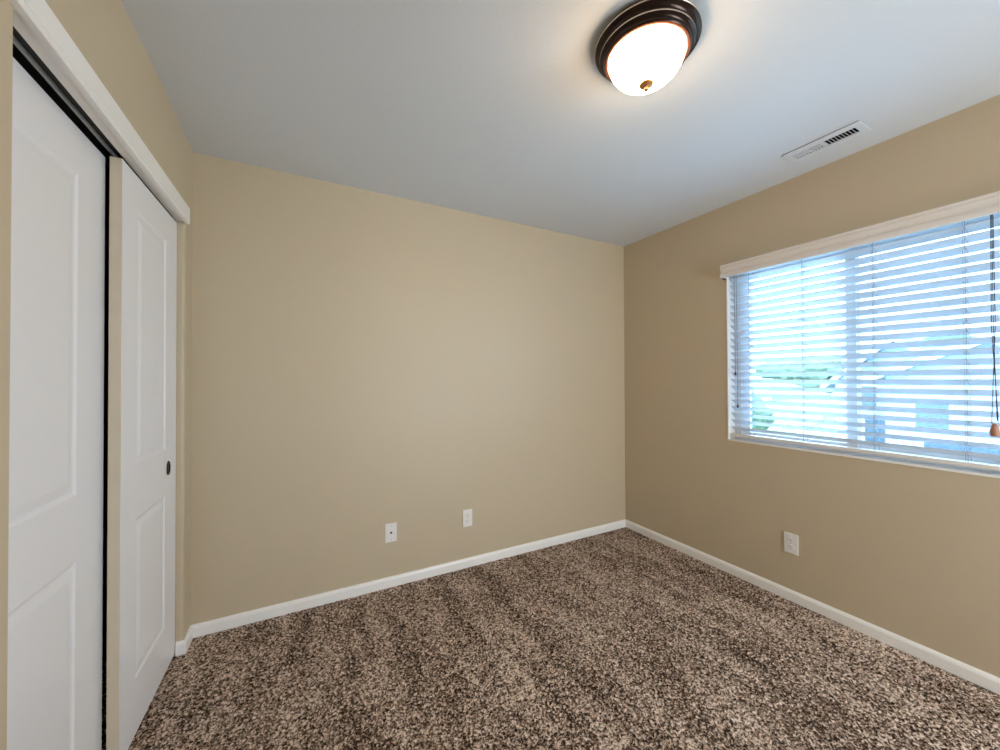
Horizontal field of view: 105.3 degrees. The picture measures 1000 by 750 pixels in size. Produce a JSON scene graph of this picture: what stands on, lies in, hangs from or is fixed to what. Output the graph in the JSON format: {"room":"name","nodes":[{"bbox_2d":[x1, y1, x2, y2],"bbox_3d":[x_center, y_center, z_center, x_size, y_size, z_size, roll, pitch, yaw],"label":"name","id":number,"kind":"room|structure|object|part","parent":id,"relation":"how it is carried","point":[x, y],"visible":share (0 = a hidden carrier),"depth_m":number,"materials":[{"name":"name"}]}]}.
{"room":"empty bedroom","nodes":[
{"label":"empty bedroom","id":0,"kind":"room"},
{"bbox_2d":[0,0,192,749],"bbox_3d":[-0.819,0.120,0.355,0.128,2.590,3.450,0,-1,-27],"label":"wall","id":1,"kind":"structure","parent":0,"point":[103,31],"depth_m":1.18,"materials":[{"name":"beige paint"}]},
{"bbox_2d":[13,7,182,221],"bbox_3d":[-1.283,-0.741,1.264,0.109,0.028,1.185,0,-1,-27],"label":"door track","id":2,"kind":"object","parent":1,"relation":"attached to","point":[29,52],"visible":0.43,"depth_m":1.03,"materials":[{"name":"black metal"}]},
{"bbox_2d":[7,57,104,749],"bbox_3d":[-1.185,0.282,0.983,0.027,2.016,0.603,0,-1,-27],"label":"door","id":3,"kind":"structure","parent":2,"relation":"hanging from","point":[56,422],"depth_m":1.02,"materials":[{"name":"white paint"}]},
{"bbox_3d":[-1.163,0.812,0.959,0.010,0.550,0.332,0,-1,-27],"label":"raised panel","id":4,"kind":"part","parent":3,"relation":"part of","materials":[{"name":"white paint"}]},
{"bbox_3d":[-1.167,-0.120,0.968,0.010,0.945,0.332,0,-1,-27],"label":"raised panel","id":5,"kind":"part","parent":3,"relation":"part of","materials":[{"name":"white paint"}]},
{"bbox_3d":[-1.292,-0.745,1.260,0.008,0.009,1.185,0,-1,-27],"label":"rail","id":6,"kind":"part","parent":2,"relation":"part of","materials":[{"name":"grey metal"}]},
{"bbox_2d":[106,156,176,749],"bbox_3d":[-1.401,0.288,1.522,0.036,2.016,0.590,0,-1,-27],"label":"door","id":7,"kind":"structure","parent":2,"relation":"hanging from","point":[141,537],"depth_m":1.41,"materials":[{"name":"white paint"}]},
{"bbox_3d":[-1.388,0.809,1.514,0.010,0.582,0.318,0,-1,-27],"label":"raised panel","id":8,"kind":"part","parent":7,"relation":"part of","materials":[{"name":"white paint"}]},
{"bbox_3d":[-1.392,-0.135,1.523,0.010,0.925,0.318,0,-1,-27],"label":"raised panel","id":9,"kind":"part","parent":7,"relation":"part of","materials":[{"name":"white paint"}]},
{"bbox_3d":[-1.470,0.412,1.691,0.007,0.062,0.040,0,-1,-27],"label":"finger pull","id":10,"kind":"part","parent":7,"relation":"part of","materials":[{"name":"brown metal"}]},
{"bbox_2d":[8,0,189,223],"bbox_3d":[-0.948,-0.774,0.738,0.020,0.083,2.432,0,-1,-27],"label":"trim","id":11,"kind":"structure","parent":1,"relation":"attached to","point":[36,14],"depth_m":1.00,"materials":[{"name":"white paint"}]},
{"bbox_2d":[175,625,192,656],"bbox_3d":[-0.784,1.264,0.371,0.042,0.062,3.430,0,-1,-27],"label":"baseboard","id":12,"kind":"structure","parent":1,"relation":"attached to","point":[181,647],"depth_m":1.79,"materials":[{"name":"white paint"}]},
{"bbox_2d":[102,167,109,660],"bbox_3d":[-1.586,0.144,0.983,0.680,2.560,1.640,0,-1,-27],"label":"wall","id":13,"kind":"structure","parent":0,"point":[107,173],"depth_m":1.76,"materials":[{"name":"paint"}]},
{"bbox_2d":[190,152,624,624],"bbox_3d":[-0.614,0.094,2.499,4.062,2.680,0.140,0,-1,-28],"label":"wall","id":14,"kind":"structure","parent":0,"point":[363,361],"depth_m":2.35,"materials":[{"name":"beige paint"}]},
{"bbox_2d":[385,522,396,542],"bbox_3d":[-0.676,0.980,2.369,0.070,0.115,0.012,0,-1,-28],"label":"cable jack plate","id":15,"kind":"object","parent":14,"relation":"attached to","point":[391,528],"visible":1,"depth_m":2.37,"materials":[{"name":"white plastic"}]},
{"bbox_2d":[191,519,625,637],"bbox_3d":[-0.225,1.283,2.607,2.992,0.062,0.013,0,-1,-28],"label":"baseboard","id":16,"kind":"structure","parent":14,"relation":"attached to","point":[244,618],"depth_m":2.33,"materials":[{"name":"white paint"}]},
{"bbox_2d":[463,509,471,526],"bbox_3d":[-0.222,0.980,2.615,0.070,0.115,0.008,0,-1,-28],"label":"power outlet","id":17,"kind":"object","parent":14,"relation":"attached to","point":[467,514],"visible":1,"depth_m":2.61,"materials":[{"name":"white plastic"}]},
{"bbox_2d":[102,527,999,749],"bbox_3d":[0.175,1.298,0.872,3.930,0.012,3.458,0,-1,-28],"label":"floor","id":18,"kind":"structure","parent":0,"point":[622,638],"depth_m":1.65,"materials":[{"name":"brown carpet"}]},
{"bbox_2d":[121,0,999,246],"bbox_3d":[0.229,-1.203,0.928,4.062,0.120,3.730,0,-1,-28],"label":"ceiling","id":19,"kind":"structure","parent":0,"point":[504,110],"depth_m":1.53,"materials":[{"name":"white paint"}]},
{"bbox_2d":[595,0,702,94],"bbox_3d":[0.498,-1.054,1.301,0.341,0.174,0.341,0,-1,-28],"label":"ceiling light","id":20,"kind":"object","parent":19,"relation":"attached to","point":[646,43],"visible":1,"depth_m":1.22,"materials":[{"name":"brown glass"}]},
{"bbox_3d":[0.498,-1.041,1.301,0.247,0.096,0.247,0,-1,-28],"label":"lamp shade","id":21,"kind":"part","parent":20,"relation":"part of","materials":[{"name":"white glass"}]},
{"bbox_2d":[781,120,871,163],"bbox_3d":[1.589,-1.190,1.871,0.130,0.122,0.310,0,-1,-28],"label":"ceiling vent","id":22,"kind":"object","parent":19,"relation":"in","point":[857,128],"visible":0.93,"depth_m":1.86,"materials":[{"name":"white metal"}]},
{"bbox_2d":[624,95,999,677],"bbox_3d":[1.962,0.139,1.841,0.140,2.560,3.450,0,-1,-28],"label":"wall","id":23,"kind":"structure","parent":0,"point":[912,553],"depth_m":2.11,"materials":[{"name":"beige paint"}]},
{"bbox_2d":[784,531,797,555],"bbox_3d":[1.682,0.974,2.206,0.008,0.115,0.070,0,-1,-28],"label":"power outlet","id":24,"kind":"object","parent":23,"relation":"attached to","point":[790,540],"visible":1,"depth_m":2.20,"materials":[{"name":"white plastic"}]},
{"bbox_2d":[787,537,793,542],"bbox_3d":[1.680,0.954,2.205,0.002,0.026,0.034,0,-1,-28],"label":"receptacle","id":25,"kind":"object","parent":24,"relation":"attached to","point":[789,539],"depth_m":2.21,"materials":[{"name":"white plastic"}]},
{"bbox_2d":[625,519,999,694],"bbox_3d":[1.899,1.268,1.794,0.013,0.062,3.450,0,-1,-28],"label":"baseboard","id":26,"kind":"structure","parent":23,"relation":"attached to","point":[981,678],"depth_m":1.98,"materials":[{"name":"white paint"}]},
{"bbox_2d":[726,277,999,478],"bbox_3d":[1.842,-0.148,1.989,0.074,1.147,1.279,0,-1,-28],"label":"trim","id":27,"kind":"structure","parent":23,"relation":"attached to","point":[729,283],"depth_m":2.42,"materials":[{"name":"white paint"}]},
{"bbox_2d":[734,215,999,472],"bbox_3d":[1.906,-0.151,2.021,0.070,1.139,1.275,0,-1,-28],"label":"window","id":28,"kind":"structure","parent":23,"relation":"in","point":[956,457],"depth_m":2.04,"materials":[{"name":"white plastic"}]},
{"bbox_3d":[1.754,-0.139,2.278,0.024,1.069,0.587,0,-1,-28],"label":"sash","id":29,"kind":"part","parent":28,"relation":"part of","materials":[{"name":"white plastic"}]},
{"bbox_2d":[720,191,999,470],"bbox_3d":[1.817,-0.167,1.973,0.112,1.129,1.310,0,-1,-28],"label":"window blind","id":30,"kind":"object","parent":28,"relation":"attached to","point":[988,205],"visible":1,"depth_m":1.89,"materials":[{"name":"plastic"}]},
{"bbox_3d":[1.532,-0.338,2.491,0.003,0.640,0.007,0,-1,-6],"label":"tilt cord","id":31,"kind":"part","parent":30,"relation":"part of","materials":[{"name":"white fabric"}]},
{"bbox_3d":[1.539,-0.233,2.479,0.003,0.850,0.007,0,-1,-6],"label":"tilt cord","id":32,"kind":"part","parent":30,"relation":"part of","materials":[{"name":"white fabric"}]},
{"bbox_3d":[1.601,-0.137,2.439,0.047,1.055,0.013,0,-1,-28],"label":"ladder cord","id":33,"kind":"part","parent":30,"relation":"part of","materials":[{"name":"white fabric"}]},
{"bbox_3d":[1.738,-0.139,2.183,0.047,1.055,0.013,0,-1,-28],"label":"ladder cord","id":34,"kind":"part","parent":30,"relation":"part of","materials":[{"name":"white fabric"}]},
{"bbox_3d":[1.844,0.388,1.983,0.050,0.019,1.253,0,-1,-28],"label":"rail","id":35,"kind":"part","parent":30,"relation":"part of","materials":[{"name":"white plastic"}]},
{"bbox_3d":[1.881,-0.142,1.916,0.047,1.055,0.013,0,-1,-28],"label":"ladder cord","id":36,"kind":"part","parent":30,"relation":"part of","materials":[{"name":"white fabric"}]},
{"bbox_3d":[2.021,-0.145,1.655,0.047,1.055,0.013,0,-1,-28],"label":"ladder cord","id":37,"kind":"part","parent":30,"relation":"part of","materials":[{"name":"white fabric"}]},
{"bbox_3d":[2.025,-0.234,1.569,0.005,0.869,0.016,0,-1,-28],"label":"lift cord","id":38,"kind":"part","parent":30,"relation":"part of","materials":[{"name":"white fabric"}]},
{"bbox_3d":[2.027,-0.238,1.565,0.005,0.861,0.017,0,-1,-28],"label":"lift cord","id":39,"kind":"part","parent":30,"relation":"part of","materials":[{"name":"white fabric"}]},
{"bbox_3d":[2.027,-0.241,1.565,0.005,0.855,0.009,0,-1,-28],"label":"lift cord","id":40,"kind":"part","parent":30,"relation":"part of","materials":[{"name":"white fabric"}]},
{"bbox_3d":[2.044,-0.144,1.787,0.020,1.069,0.642,0,-1,-28],"label":"sash","id":41,"kind":"part","parent":28,"relation":"part of","materials":[{"name":"white plastic"}]},
{"label":"outside","id":42,"kind":"structure","parent":0,"visible":0},
{"bbox_2d":[770,393,835,436],"bbox_3d":[52.599,4.548,42.181,126.508,0.300,160.000,0,-1,-28],"label":"ground","id":43,"kind":"structure","parent":42,"point":[832,394],"depth_m":31.92,"materials":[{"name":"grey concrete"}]},
{"bbox_2d":[751,390,775,429],"bbox_3d":[15.997,2.641,24.359,2.414,3.439,2.600,0,-1,8],"label":"tree","id":44,"kind":"object","parent":43,"relation":"on","point":[752,398],"visible":0.2,"depth_m":23.47,"materials":[{"name":"green plant"}]},
{"bbox_2d":[751,378,830,429],"bbox_3d":[23.414,2.391,36.798,10.060,4.120,10.000,0,-1,-28],"label":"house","id":45,"kind":"structure","parent":43,"relation":"on","point":[767,385],"depth_m":32.89,"materials":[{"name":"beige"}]},
{"bbox_2d":[755,360,845,393],"bbox_3d":[33.327,1.251,41.737,7.794,6.422,8.005,0,-1,-28],"label":"tree","id":46,"kind":"object","parent":43,"relation":"on","point":[817,361],"visible":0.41,"depth_m":38.96,"materials":[{"name":"plant"}]},
{"bbox_2d":[820,338,949,442],"bbox_3d":[24.141,1.146,21.663,9.060,6.320,6.200,0,-1,-28],"label":"house","id":47,"kind":"structure","parent":43,"relation":"on","point":[874,430],"depth_m":20.64,"materials":[{"name":"blue"}]},
{"bbox_3d":[19.968,1.164,20.905,0.025,1.100,1.000,0,-1,-28],"label":"pane","id":48,"kind":"part","parent":47,"relation":"part of","materials":[{"name":"glass"}]},
{"bbox_3d":[20.167,-0.578,19.556,0.060,2.883,6.200,0,-1,-28],"label":"gable trim","id":49,"kind":"part","parent":47,"relation":"part of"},
{"bbox_3d":[20.588,3.201,19.739,0.025,1.600,2.600,0,-1,-28],"label":"pane","id":50,"kind":"part","parent":47,"relation":"part of","materials":[{"name":"clear glass"}]},
{"bbox_2d":[861,334,999,454],"bbox_3d":[17.842,1.490,13.299,6.060,5.520,6.000,0,-1,-28],"label":"house","id":51,"kind":"structure","parent":43,"relation":"on","point":[956,397],"depth_m":12.97,"materials":[{"name":"blue"}]},
{"bbox_3d":[15.189,-0.483,11.902,0.060,1.580,6.000,0,-1,-28],"label":"gable trim","id":52,"kind":"part","parent":51,"relation":"part of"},
{"bbox_3d":[14.991,1.410,13.248,0.025,0.900,0.800,0,-1,-28],"label":"pane","id":53,"kind":"part","parent":51,"relation":"part of","materials":[{"name":"clear glass"}]},
{"bbox_3d":[15.610,3.097,12.086,0.025,1.700,3.000,0,-1,-28],"label":"pane","id":54,"kind":"part","parent":51,"relation":"part of","materials":[{"name":"clear glass"}]},
{"bbox_2d":[921,335,974,339],"bbox_3d":[38.774,0.269,32.085,9.851,8.166,10.287,0,-1,3],"label":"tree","id":55,"kind":"object","parent":43,"relation":"on","point":[956,336],"visible":0.02,"depth_m":31.89,"materials":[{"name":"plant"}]}
]}

